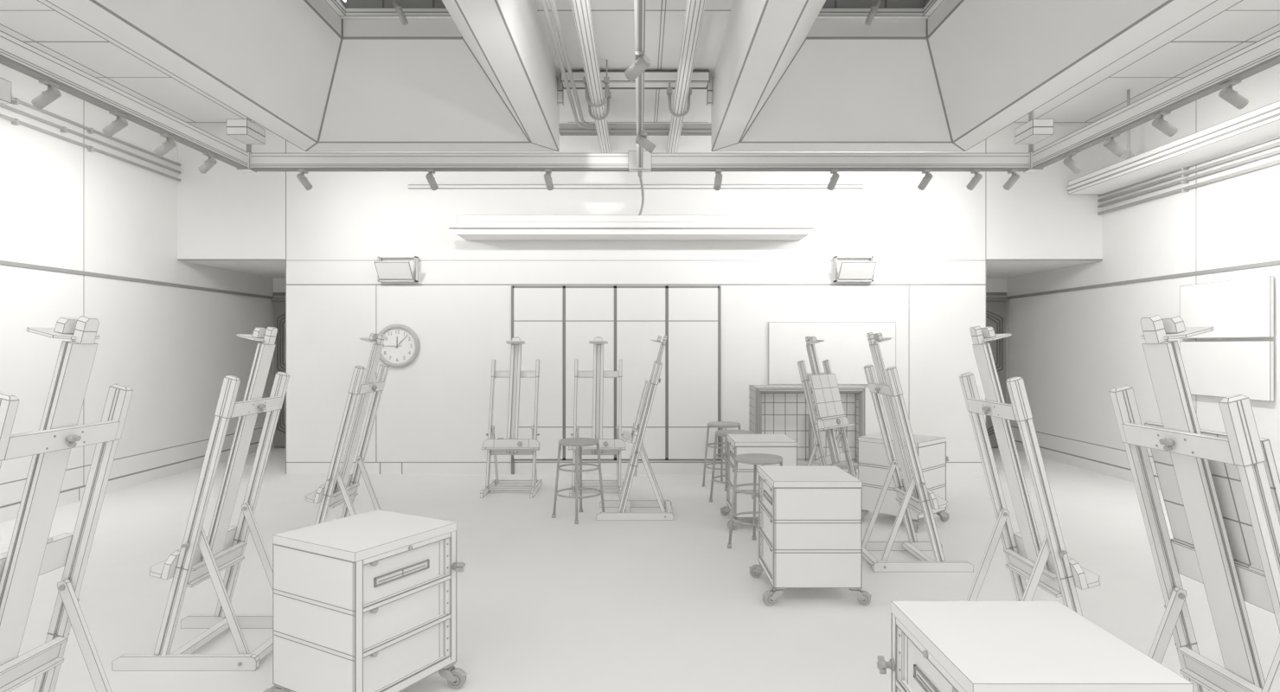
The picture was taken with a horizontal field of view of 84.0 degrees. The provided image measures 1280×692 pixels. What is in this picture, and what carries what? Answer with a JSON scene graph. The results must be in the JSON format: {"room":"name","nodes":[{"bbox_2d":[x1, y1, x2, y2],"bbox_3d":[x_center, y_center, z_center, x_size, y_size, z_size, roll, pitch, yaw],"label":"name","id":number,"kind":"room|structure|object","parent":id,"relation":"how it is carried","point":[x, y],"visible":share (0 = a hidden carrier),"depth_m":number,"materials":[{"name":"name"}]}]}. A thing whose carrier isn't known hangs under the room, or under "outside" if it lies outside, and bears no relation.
{"room":"art studio","nodes":[
{"label":"art studio","id":0,"kind":"room"},
{"bbox_2d":[0,63,274,523],"bbox_3d":[-5.873,-0.647,4.450,0.214,4.494,13.900,0,0,0],"label":"wall","id":1,"kind":"structure","parent":0,"point":[83,233],"depth_m":7.80,"materials":[{"name":"paint"}]},
{"bbox_2d":[0,113,181,181],"bbox_3d":[-5.755,-2.064,3.295,0.050,0.055,11.190,0,0,0],"label":"conduit","id":2,"kind":"object","parent":1,"relation":"attached to","point":[14,121],"visible":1,"depth_m":7.32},
{"bbox_2d":[0,103,181,173],"bbox_3d":[-5.755,-2.160,3.295,0.050,0.055,11.190,0,0,0],"label":"conduit","id":3,"kind":"object","parent":1,"relation":"attached to","point":[63,129],"visible":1,"depth_m":7.29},
{"bbox_2d":[11,96,181,166],"bbox_3d":[-5.755,-2.255,3.295,0.050,0.055,11.190,0,0,0],"label":"conduit","id":4,"kind":"object","parent":1,"relation":"attached to","point":[14,100],"visible":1,"depth_m":7.40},
{"bbox_2d":[177,122,285,277],"bbox_3d":[-5.106,-1.981,10.094,1.347,1.826,2.412,0,0,0],"label":"bulkhead","id":5,"kind":"structure","parent":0,"point":[229,218],"depth_m":8.89,"materials":[{"name":"ceramic"}]},
{"bbox_2d":[273,277,285,297],"bbox_3d":[-5.106,0.265,11.274,1.347,2.670,0.152,0,0,0],"label":"wall","id":6,"kind":"structure","parent":0,"point":[278,283],"depth_m":11.20,"materials":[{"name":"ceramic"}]},
{"bbox_2d":[271,297,285,447],"bbox_3d":[-5.106,0.410,11.160,1.327,2.340,0.060,0,0,0],"label":"door","id":7,"kind":"structure","parent":6,"relation":"in","point":[278,303],"depth_m":11.14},
{"bbox_2d":[45,0,559,151],"bbox_3d":[-2.200,-2.755,4.615,2.689,1.390,5.830,0,0,0],"label":"skylight","id":8,"kind":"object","parent":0,"point":[483,78],"depth_m":6.37,"materials":[{"name":"ceramic"}]},
{"bbox_2d":[325,0,452,19],"bbox_3d":[-2.190,-3.054,4.530,1.120,0.075,4.060,0,0,0],"label":"trim","id":9,"kind":"structure","parent":8,"relation":"attached to","point":[344,13],"depth_m":6.50,"materials":[{"name":"ceramic"}]},
{"bbox_2d":[339,0,445,7],"bbox_3d":[-2.200,-3.293,4.530,1.300,0.394,4.260,0,0,0],"label":"window","id":10,"kind":"structure","parent":8,"relation":"attached to","point":[349,3],"depth_m":6.51,"materials":[{"name":"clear glass"}]},
{"bbox_2d":[392,0,408,25],"bbox_3d":[-2.108,-2.963,6.250,0.131,0.275,0.100,0,0,0],"label":"track spotlight","id":11,"kind":"object","parent":8,"relation":"hanging from","point":[396,3],"visible":1,"depth_m":6.23,"materials":[{"name":"white metal"}]},
{"bbox_2d":[285,122,986,473],"bbox_3d":[-0.051,-0.647,8.989,8.763,4.494,0.202,0,0,0],"label":"wall","id":12,"kind":"structure","parent":0,"point":[927,246],"depth_m":8.89,"materials":[{"name":"paint"}]},
{"bbox_2d":[374,256,418,281],"bbox_3d":[-3.007,-0.955,8.748,0.471,0.310,0.285,0,0,0],"label":"floodlight","id":13,"kind":"object","parent":12,"relation":"attached to","point":[388,268],"visible":1,"depth_m":8.74,"materials":[{"name":"ceramic"}]},
{"bbox_2d":[375,324,419,367],"bbox_3d":[-3.028,0.000,8.865,0.548,0.548,0.050,0,0,0],"label":"wall clock","id":14,"kind":"object","parent":12,"relation":"attached to","point":[400,348],"visible":0.97,"depth_m":8.87,"materials":[{"name":"ceramic"}]},
{"bbox_2d":[511,285,721,473],"bbox_3d":[-0.300,0.424,8.874,2.618,2.352,0.032,0,0,0],"label":"door","id":15,"kind":"structure","parent":12,"relation":"in","point":[557,324],"depth_m":8.86,"materials":[{"name":"ceramic"}]},
{"bbox_2d":[448,215,813,240],"bbox_3d":[-0.102,-1.438,8.636,4.298,0.237,0.497,0,0,0],"label":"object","id":16,"kind":"object","parent":12,"relation":"attached to","point":[470,227],"visible":1,"depth_m":8.42,"materials":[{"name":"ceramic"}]},
{"bbox_2d":[407,184,863,189],"bbox_3d":[-0.054,-1.980,8.855,5.655,0.064,0.064,0,0,0],"label":"tube","id":17,"kind":"object","parent":12,"relation":"attached to","point":[410,186],"visible":1,"depth_m":8.83,"materials":[{"name":"metal"}]},
{"bbox_2d":[768,321,895,384],"bbox_3d":[2.395,0.090,8.870,1.582,0.780,0.035,0,0,0],"label":"whiteboard","id":18,"kind":"object","parent":12,"relation":"attached to","point":[846,345],"visible":0.76,"depth_m":8.85,"materials":[{"name":"ceramic"}]},
{"bbox_2d":[833,256,876,281],"bbox_3d":[2.654,-0.955,8.748,0.471,0.310,0.285,0,0,0],"label":"wall speaker","id":19,"kind":"object","parent":12,"relation":"attached to","point":[846,268],"visible":1,"depth_m":8.74,"materials":[{"name":"ceramic"}]},
{"bbox_2d":[0,447,1279,691],"bbox_3d":[0.000,1.675,4.500,12.200,0.150,14.000,0,0,0],"label":"floor","id":20,"kind":"structure","parent":0,"point":[545,603],"depth_m":4.72,"materials":[{"name":"ceramic"}]},
{"bbox_2d":[0,315,133,691],"bbox_3d":[-2.205,0.749,2.470,0.710,1.703,0.620,0,0,0],"label":"easel","id":21,"kind":"object","parent":20,"relation":"on","point":[31,553],"visible":1,"depth_m":2.49,"materials":[{"name":"ceramic"}]},
{"bbox_2d":[0,532,73,581],"bbox_3d":[-2.235,0.769,2.470,0.149,0.135,0.620,0,0,0],"label":"tray","id":22,"kind":"object","parent":21,"relation":"on","point":[59,551],"depth_m":2.64,"materials":[{"name":"ceramic"}]},
{"bbox_2d":[112,326,289,671],"bbox_3d":[-2.245,0.749,3.780,0.710,1.703,0.620,0,0,0],"label":"easel","id":23,"kind":"object","parent":20,"relation":"on","point":[200,558],"visible":0.98,"depth_m":3.69,"materials":[{"name":"wood"}]},
{"bbox_2d":[149,525,236,579],"bbox_3d":[-2.353,1.074,3.780,0.149,0.135,0.620,0,0,0],"label":"tray","id":24,"kind":"object","parent":23,"relation":"on","point":[172,566],"depth_m":3.52,"materials":[{"name":"ceramic"}]},
{"bbox_2d":[304,332,389,524],"bbox_3d":[-2.287,0.749,5.500,0.710,1.703,0.620,0,0,0],"label":"easel","id":25,"kind":"object","parent":20,"relation":"on","point":[341,487],"visible":0.7,"depth_m":5.44,"materials":[{"name":"ceramic"}]},
{"bbox_2d":[304,473,351,503],"bbox_3d":[-2.398,1.084,5.500,0.149,0.135,0.620,0,0,0],"label":"tray","id":26,"kind":"object","parent":25,"relation":"on","point":[321,495],"depth_m":5.24,"materials":[{"name":"ceramic"}]},
{"bbox_2d":[262,509,467,691],"bbox_3d":[-1.243,1.217,3.250,0.676,0.767,0.590,0,0,30],"label":"cart","id":27,"kind":"object","parent":20,"relation":"on","point":[366,601],"visible":1,"depth_m":3.06,"materials":[{"name":"ceramic"}]},
{"bbox_2d":[480,337,542,498],"bbox_3d":[-1.407,0.749,7.850,0.620,1.703,0.710,0,0,0],"label":"easel","id":28,"kind":"object","parent":20,"relation":"on","point":[512,444],"visible":1,"depth_m":7.89,"materials":[{"name":"ceramic"}]},
{"bbox_2d":[481,437,539,450],"bbox_3d":[-1.407,1.074,7.742,0.620,0.135,0.149,0,0,0],"label":"tray","id":29,"kind":"object","parent":28,"relation":"on","point":[500,444],"depth_m":7.77,"materials":[{"name":"ceramic"}]},
{"bbox_2d":[551,437,604,524],"bbox_3d":[-0.570,1.239,6.635,0.434,0.725,0.434,0,0,34],"label":"metal stool","id":30,"kind":"object","parent":20,"relation":"on","point":[577,442],"visible":0.98,"depth_m":6.62,"materials":[{"name":"white metal"}]},
{"bbox_2d":[568,337,625,498],"bbox_3d":[-0.470,0.749,7.850,0.620,1.703,0.710,0,0,0],"label":"easel","id":31,"kind":"object","parent":20,"relation":"on","point":[607,446],"visible":0.86,"depth_m":7.91,"materials":[{"name":"ceramic"}]},
{"bbox_2d":[568,438,625,450],"bbox_3d":[-0.470,1.074,7.742,0.620,0.135,0.149,0,0,0],"label":"tray","id":32,"kind":"object","parent":31,"relation":"on","point":[604,444],"depth_m":7.77,"materials":[{"name":"wood"}]},
{"bbox_2d":[596,335,673,520],"bbox_3d":[-0.045,0.749,6.800,0.710,1.703,0.620,0,0,0],"label":"easel","id":33,"kind":"object","parent":20,"relation":"on","point":[636,437],"visible":0.98,"depth_m":6.54,"materials":[{"name":"wood"}]},
{"bbox_2d":[622,423,638,443],"bbox_3d":[-0.089,0.824,6.800,0.149,0.135,0.620,0,0,0],"label":"tray","id":34,"kind":"object","parent":33,"relation":"on","point":[631,437],"depth_m":6.54,"materials":[{"name":"ceramic"}]},
{"bbox_2d":[632,379,648,430],"bbox_3d":[0.003,0.562,6.800,0.149,0.456,0.500,0,0,0],"label":"grid panel","id":35,"kind":"object","parent":33,"relation":"on","point":[635,425],"visible":0.98,"depth_m":6.55,"materials":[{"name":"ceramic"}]},
{"bbox_2d":[701,421,740,490],"bbox_3d":[0.955,1.239,8.100,0.434,0.725,0.434,0,0,34],"label":"metal stool","id":36,"kind":"object","parent":20,"relation":"on","point":[721,425],"visible":0.58,"depth_m":8.09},
{"bbox_2d":[709,429,752,502],"bbox_3d":[0.960,1.239,7.300,0.434,0.725,0.434,0,0,34],"label":"metal stool","id":37,"kind":"object","parent":20,"relation":"on","point":[720,432],"visible":0.44,"depth_m":7.29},
{"bbox_2d":[727,453,782,548],"bbox_3d":[0.943,1.239,5.640,0.434,0.725,0.434,0,0,34],"label":"metal stool","id":38,"kind":"object","parent":20,"relation":"on","point":[750,458],"visible":0.61,"depth_m":5.63,"materials":[{"name":"white metal"}]},
{"bbox_2d":[720,434,797,530],"bbox_3d":[1.094,1.217,6.455,0.676,0.767,0.590,0,0,0],"label":"cart","id":39,"kind":"object","parent":20,"relation":"on","point":[783,445],"visible":0.62,"depth_m":6.17,"materials":[{"name":"ceramic"}]},
{"bbox_2d":[748,384,865,476],"bbox_3d":[1.928,1.031,8.249,1.255,1.138,0.462,0,0,0],"label":"display rack","id":40,"kind":"object","parent":20,"relation":"on","point":[773,409],"visible":0.62,"depth_m":8.17,"materials":[{"name":"ceramic"}]},
{"bbox_2d":[748,466,871,605],"bbox_3d":[1.094,1.217,4.661,0.676,0.767,0.590,0,0,0],"label":"cart","id":41,"kind":"object","parent":20,"relation":"on","point":[810,517],"visible":1,"depth_m":4.38,"materials":[{"name":"ceramic"}]},
{"bbox_2d":[797,336,856,477],"bbox_3d":[1.966,0.749,7.244,0.710,1.703,0.620,0,0,44],"label":"easel","id":42,"kind":"object","parent":20,"relation":"on","point":[829,425],"visible":0.58,"depth_m":7.22,"materials":[{"name":"ceramic"}]},
{"bbox_2d":[808,373,845,420],"bbox_3d":[1.922,0.517,7.286,0.149,0.456,0.500,0,0,44],"label":"grid panel","id":43,"kind":"object","parent":42,"relation":"on","point":[824,387],"visible":1,"depth_m":7.26,"materials":[{"name":"ceramic"}]},
{"bbox_2d":[814,416,854,431],"bbox_3d":[1.981,0.779,7.230,0.505,0.135,0.518,0,0,0],"label":"tray","id":44,"kind":"object","parent":42,"relation":"on","point":[828,425],"depth_m":7.19,"materials":[{"name":"ceramic"}]},
{"bbox_2d":[857,432,949,532],"bbox_3d":[2.394,1.217,6.500,0.676,0.767,0.590,0,0,-43],"label":"cart","id":45,"kind":"object","parent":20,"relation":"on","point":[873,466],"visible":0.68,"depth_m":6.38,"materials":[{"name":"ceramic"}]},
{"bbox_2d":[862,332,973,571],"bbox_3d":[2.007,0.749,5.310,0.710,1.703,0.620,0,0,0],"label":"easel","id":46,"kind":"object","parent":20,"relation":"on","point":[912,493],"visible":0.92,"depth_m":5.22,"materials":[{"name":"ceramic"}]},
{"bbox_2d":[902,478,948,509],"bbox_3d":[2.118,1.084,5.310,0.149,0.135,0.620,0,0,0],"label":"tray","id":47,"kind":"object","parent":46,"relation":"on","point":[931,501],"depth_m":5.05,"materials":[{"name":"ceramic"}]},
{"bbox_2d":[959,326,1100,615],"bbox_3d":[2.006,0.749,3.640,0.710,1.703,0.620,0,0,0],"label":"easel","id":48,"kind":"object","parent":20,"relation":"on","point":[1046,565],"visible":0.72,"depth_m":3.58,"materials":[{"name":"ceramic"}]},
{"bbox_2d":[1013,531,1100,589],"bbox_3d":[2.114,1.074,3.640,0.149,0.135,0.620,0,0,0],"label":"tray","id":49,"kind":"object","parent":48,"relation":"on","point":[1076,575],"depth_m":3.38,"materials":[{"name":"ceramic"}]},
{"bbox_2d":[876,601,1193,691],"bbox_3d":[1.094,1.217,2.040,0.676,0.767,0.590,0,0,0],"label":"cart","id":50,"kind":"object","parent":20,"relation":"on","point":[937,646],"visible":1,"depth_m":1.99,"materials":[{"name":"ceramic"}]},
{"bbox_2d":[1109,314,1279,691],"bbox_3d":[2.000,0.749,2.380,0.710,1.703,0.620,0,0,0],"label":"easel","id":51,"kind":"object","parent":20,"relation":"on","point":[1227,585],"visible":0.99,"depth_m":2.36,"materials":[{"name":"ceramic"}]},
{"bbox_2d":[1144,421,1279,569],"bbox_3d":[1.938,0.507,2.380,0.149,0.456,0.500,0,0,0],"label":"grid panel","id":52,"kind":"object","parent":51,"relation":"on","point":[1225,476],"visible":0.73,"depth_m":2.33,"materials":[{"name":"ceramic"}]},
{"bbox_2d":[1170,539,1274,613],"bbox_3d":[2.030,0.769,2.380,0.149,0.135,0.620,0,0,0],"label":"tray","id":53,"kind":"object","parent":51,"relation":"on","point":[1250,585],"depth_m":2.32,"materials":[{"name":"ceramic"}]},
{"bbox_2d":[0,0,1279,122],"bbox_3d":[0.000,-2.843,3.245,11.960,0.102,11.490,0,0,0],"label":"ceiling","id":54,"kind":"structure","parent":0,"point":[1222,28],"depth_m":6.77,"materials":[{"name":"ceramic"}]},
{"bbox_2d":[226,117,265,144],"bbox_3d":[-3.890,-2.417,7.025,0.200,0.754,0.330,0,0,0],"label":"box","id":55,"kind":"object","parent":54,"relation":"hanging from","point":[246,131],"visible":0.88,"depth_m":6.92,"materials":[{"name":"ceramic"}]},
{"bbox_2d":[582,59,609,107],"bbox_3d":[-0.425,-2.562,6.950,0.256,0.463,0.060,0,0,0],"label":"hanger","id":56,"kind":"object","parent":54,"relation":"hanging from","point":[606,80],"visible":0.91,"depth_m":6.94,"materials":[{"name":"white metal"}]},
{"bbox_2d":[569,0,611,153],"bbox_3d":[-0.425,-2.440,4.745,0.131,0.131,8.290,0,0,0],"label":"ceiling pipe","id":57,"kind":"object","parent":56,"relation":"hanging from","point":[581,9],"visible":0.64,"depth_m":6.01,"materials":[{"name":"metal"}]},
{"bbox_2d":[559,123,711,135],"bbox_3d":[-0.045,-2.503,8.233,1.770,0.093,0.174,0,0,0],"label":"cable tray","id":58,"kind":"object","parent":57,"relation":"on","point":[565,129],"visible":0.81,"depth_m":8.15,"materials":[{"name":"white metal"}]},
{"bbox_2d":[540,0,616,129],"bbox_3d":[-0.494,-2.500,4.370,0.452,0.040,7.600,0,0,0],"label":"conduit","id":59,"kind":"object","parent":58,"relation":"attached to","point":[586,125],"visible":0.91,"depth_m":6.23,"materials":[{"name":"white metal"}]},
{"bbox_2d":[588,85,611,120],"bbox_3d":[-0.425,-2.562,7.350,0.256,0.463,0.060,0,0,0],"label":"hanger","id":60,"kind":"object","parent":54,"relation":"hanging from","point":[609,97],"visible":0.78,"depth_m":7.34,"materials":[{"name":"white metal"}]},
{"bbox_2d":[557,70,712,105],"bbox_3d":[-0.050,-2.660,7.300,1.616,0.280,0.300,0,0,0],"label":"ceiling beam","id":61,"kind":"structure","parent":54,"relation":"attached to","point":[653,80],"depth_m":7.18,"materials":[{"name":"metal"}]},
{"bbox_2d":[0,0,1279,176],"bbox_3d":[0.000,-2.256,3.833,8.092,1.077,6.866,0,0,0],"label":"rail","id":62,"kind":"object","parent":54,"relation":"hanging from","point":[16,54],"visible":0.9,"depth_m":7.04,"materials":[{"name":"ceramic"}]},
{"bbox_2d":[0,77,11,103],"bbox_3d":[-4.010,-1.653,4.115,0.100,0.252,0.730,0,0,0],"label":"box","id":63,"kind":"object","parent":62,"relation":"hanging from","point":[5,86],"visible":1,"depth_m":4.44,"materials":[{"name":"ceramic"}]},
{"bbox_2d":[31,79,61,108],"bbox_3d":[-3.999,-1.687,4.790,0.176,0.181,0.100,0,0,0],"label":"track spotlight","id":64,"kind":"object","parent":62,"relation":"hanging from","point":[47,97],"visible":1,"depth_m":4.76,"materials":[{"name":"white metal"}]},
{"bbox_2d":[102,110,127,136],"bbox_3d":[-3.999,-1.687,5.420,0.176,0.181,0.100,0,0,0],"label":"track spotlight","id":65,"kind":"object","parent":62,"relation":"hanging from","point":[120,123],"visible":1,"depth_m":5.39,"materials":[{"name":"white metal"}]},
{"bbox_2d":[153,133,176,156],"bbox_3d":[-3.999,-1.687,5.990,0.175,0.181,0.100,0,0,0],"label":"track spotlight","id":66,"kind":"object","parent":62,"relation":"hanging from","point":[169,144],"visible":1,"depth_m":5.97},
{"bbox_2d":[198,152,217,173],"bbox_3d":[-3.998,-1.687,6.575,0.173,0.179,0.111,0,0,0],"label":"track spotlight","id":67,"kind":"object","parent":62,"relation":"hanging from","point":[207,165],"visible":1,"depth_m":6.55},
{"bbox_2d":[296,169,312,190],"bbox_3d":[-3.405,-1.683,7.217,0.083,0.189,0.168,0,0,17],"label":"track spotlight","id":68,"kind":"object","parent":62,"relation":"hanging from","point":[301,177],"visible":1,"depth_m":7.19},
{"bbox_2d":[425,169,438,190],"bbox_3d":[-2.111,-1.682,7.217,0.076,0.190,0.167,0,0,12],"label":"track spotlight","id":69,"kind":"object","parent":62,"relation":"hanging from","point":[431,179],"visible":1,"depth_m":7.18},
{"bbox_2d":[544,169,553,190],"bbox_3d":[-0.926,-1.682,7.217,0.076,0.190,0.166,0,0,7],"label":"track spotlight","id":70,"kind":"object","parent":62,"relation":"hanging from","point":[547,177],"visible":1,"depth_m":7.18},
{"bbox_2d":[624,51,650,81],"bbox_3d":[-0.012,-1.714,4.375,0.107,0.147,0.179,0,0,-39],"label":"track spotlight","id":71,"kind":"object","parent":62,"relation":"hanging from","point":[642,62],"visible":1,"depth_m":4.34,"materials":[{"name":"white metal"}]},
{"bbox_2d":[638,176,644,215],"bbox_3d":[0.015,-1.648,7.829,0.065,0.204,1.266,0,0,0],"label":"power cable","id":72,"kind":"object","parent":62,"relation":"attached to","point":[640,177],"visible":1,"depth_m":7.72,"materials":[{"name":"plastic"}]},
{"bbox_2d":[635,132,655,153],"bbox_3d":[0.048,-1.711,6.004,0.177,0.152,0.109,0,0,-12],"label":"track spotlight","id":73,"kind":"object","parent":62,"relation":"hanging from","point":[642,140],"visible":1,"depth_m":5.97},
{"bbox_2d":[713,169,722,190],"bbox_3d":[0.792,-1.681,7.217,0.078,0.191,0.166,0,0,0],"label":"track spotlight","id":74,"kind":"object","parent":62,"relation":"hanging from","point":[718,178],"visible":1,"depth_m":7.18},
{"bbox_2d":[826,169,839,190],"bbox_3d":[1.962,-1.682,7.217,0.076,0.190,0.167,0,0,-12],"label":"track spotlight","id":75,"kind":"object","parent":62,"relation":"hanging from","point":[834,179],"visible":1,"depth_m":7.18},
{"bbox_2d":[917,169,932,190],"bbox_3d":[2.895,-1.682,7.217,0.082,0.189,0.168,0,0,-16],"label":"track spotlight","id":76,"kind":"object","parent":62,"relation":"hanging from","point":[928,176],"visible":1,"depth_m":7.19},
{"bbox_2d":[966,169,982,190],"bbox_3d":[3.394,-1.683,7.217,0.084,0.189,0.168,0,0,-18],"label":"track spotlight","id":77,"kind":"object","parent":62,"relation":"hanging from","point":[977,176],"visible":1,"depth_m":7.19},
{"bbox_2d":[1003,169,1019,190],"bbox_3d":[3.769,-1.683,7.217,0.086,0.188,0.169,0,0,-19],"label":"track spotlight","id":78,"kind":"object","parent":62,"relation":"hanging from","point":[1014,176],"visible":1,"depth_m":7.19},
{"bbox_2d":[1062,152,1081,173],"bbox_3d":[3.998,-1.687,6.575,0.173,0.179,0.111,0,0,0],"label":"track spotlight","id":79,"kind":"object","parent":62,"relation":"hanging from","point":[1072,165],"visible":1,"depth_m":6.55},
{"bbox_2d":[1103,133,1126,156],"bbox_3d":[3.999,-1.687,5.990,0.175,0.181,0.100,0,0,0],"label":"track spotlight","id":80,"kind":"object","parent":62,"relation":"hanging from","point":[1110,144],"visible":1,"depth_m":5.97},
{"bbox_2d":[1152,110,1177,136],"bbox_3d":[3.999,-1.687,5.420,0.176,0.181,0.100,0,0,0],"label":"track spotlight","id":81,"kind":"object","parent":62,"relation":"hanging from","point":[1159,123],"visible":1,"depth_m":5.39,"materials":[{"name":"white metal"}]},
{"bbox_2d":[1218,79,1248,108],"bbox_3d":[3.999,-1.687,4.790,0.176,0.181,0.100,0,0,0],"label":"track spotlight","id":82,"kind":"object","parent":62,"relation":"hanging from","point":[1232,97],"visible":1,"depth_m":4.76,"materials":[{"name":"white metal"}]},
{"bbox_2d":[666,82,691,117],"bbox_3d":[0.400,-2.562,7.250,0.256,0.463,0.060,0,0,0],"label":"hanger","id":83,"kind":"object","parent":54,"relation":"hanging from","point":[668,90],"visible":0.88,"depth_m":7.24,"materials":[{"name":"white metal"}]},
{"bbox_2d":[666,0,706,153],"bbox_3d":[0.400,-2.440,4.745,0.131,0.131,8.290,0,0,0],"label":"ceiling pipe","id":84,"kind":"object","parent":83,"relation":"hanging from","point":[694,9],"visible":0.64,"depth_m":6.04,"materials":[{"name":"ceramic"}]},
{"bbox_2d":[1014,110,1053,144],"bbox_3d":[3.890,-2.417,7.025,0.200,0.754,0.330,0,0,0],"label":"box","id":85,"kind":"object","parent":54,"relation":"hanging from","point":[1033,131],"visible":0.87,"depth_m":6.92,"materials":[{"name":"ceramic"}]},
{"bbox_2d":[1067,89,1279,194],"bbox_3d":[5.518,-2.337,5.410,0.515,0.914,6.820,0,0,0],"label":"linear light fixture","id":86,"kind":"object","parent":54,"relation":"hanging from","point":[1262,124],"visible":0.91,"depth_m":7.06,"materials":[{"name":"ceramic"}]},
{"bbox_2d":[711,0,1217,151],"bbox_3d":[2.100,-2.755,4.615,2.689,1.390,5.830,0,0,0],"label":"skylight well","id":87,"kind":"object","parent":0,"point":[785,78],"depth_m":6.38,"materials":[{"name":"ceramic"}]},
{"bbox_2d":[864,0,881,25],"bbox_3d":[2.048,-2.963,6.250,0.131,0.274,0.100,0,0,0],"label":"track spotlight","id":88,"kind":"object","parent":87,"relation":"hanging from","point":[874,8],"visible":1,"depth_m":6.23,"materials":[{"name":"white metal"}]},
{"bbox_2d":[822,0,929,7],"bbox_3d":[2.100,-3.293,4.530,1.300,0.394,4.260,0,0,0],"label":"window","id":89,"kind":"structure","parent":87,"relation":"attached to","point":[828,3],"depth_m":6.51,"materials":[{"name":"clear glass"}]},
{"bbox_2d":[816,0,943,19],"bbox_3d":[2.090,-3.054,4.530,1.120,0.075,4.060,0,0,0],"label":"trim","id":90,"kind":"structure","parent":87,"relation":"attached to","point":[825,13],"depth_m":6.50,"materials":[{"name":"ceramic"}]},
{"bbox_2d":[985,277,1006,297],"bbox_3d":[5.055,0.265,11.274,1.450,2.670,0.152,0,0,0],"label":"wall","id":91,"kind":"structure","parent":0,"point":[995,287],"depth_m":11.20,"materials":[{"name":"ceramic"}]},
{"bbox_2d":[985,297,1008,447],"bbox_3d":[5.055,0.410,11.160,1.430,2.340,0.060,0,0,0],"label":"door","id":92,"kind":"structure","parent":91,"relation":"in","point":[995,307],"depth_m":11.14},
{"bbox_2d":[985,122,1102,277],"bbox_3d":[5.055,-1.981,10.094,1.450,1.826,2.412,0,0,0],"label":"wall","id":93,"kind":"structure","parent":0,"point":[1033,226],"depth_m":8.89,"materials":[{"name":"paint"}]},
{"bbox_2d":[1005,63,1279,490],"bbox_3d":[5.873,-0.647,4.450,0.214,4.494,13.900,0,0,0],"label":"wall","id":94,"kind":"structure","parent":0,"point":[1076,331],"depth_m":8.21,"materials":[{"name":"paint"}]},
{"bbox_2d":[1097,141,1279,202],"bbox_3d":[5.750,-1.809,3.295,0.060,0.049,11.190,0,0,0],"label":"conduit","id":95,"kind":"object","parent":94,"relation":"attached to","point":[1186,174],"visible":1,"depth_m":7.34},
{"bbox_2d":[1097,149,1279,207],"bbox_3d":[5.750,-1.739,3.295,0.060,0.049,11.190,0,0,0],"label":"conduit","id":96,"kind":"object","parent":94,"relation":"attached to","point":[1276,152],"visible":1,"depth_m":7.33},
{"bbox_2d":[1097,159,1279,215],"bbox_3d":[5.750,-1.649,3.295,0.060,0.049,11.190,0,0,0],"label":"conduit","id":97,"kind":"object","parent":94,"relation":"attached to","point":[1187,188],"visible":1,"depth_m":7.33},
{"bbox_2d":[1097,135,1279,196],"bbox_3d":[5.750,-1.879,3.295,0.060,0.049,11.190,0,0,0],"label":"conduit","id":98,"kind":"object","parent":94,"relation":"attached to","point":[1187,168],"visible":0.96,"depth_m":7.37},
{"bbox_2d":[1179,275,1273,338],"bbox_3d":[5.753,-0.358,7.000,0.055,0.557,1.080,0,0,0],"label":"board","id":99,"kind":"object","parent":94,"relation":"attached to","point":[1244,307],"visible":0.95,"depth_m":6.88,"materials":[{"name":"ceramic"}]},
{"bbox_2d":[1179,340,1273,401],"bbox_3d":[5.753,0.228,7.000,0.055,0.550,1.080,0,0,0],"label":"board","id":100,"kind":"object","parent":94,"relation":"attached to","point":[1221,368],"visible":0.79,"depth_m":6.90,"materials":[{"name":"ceramic"}]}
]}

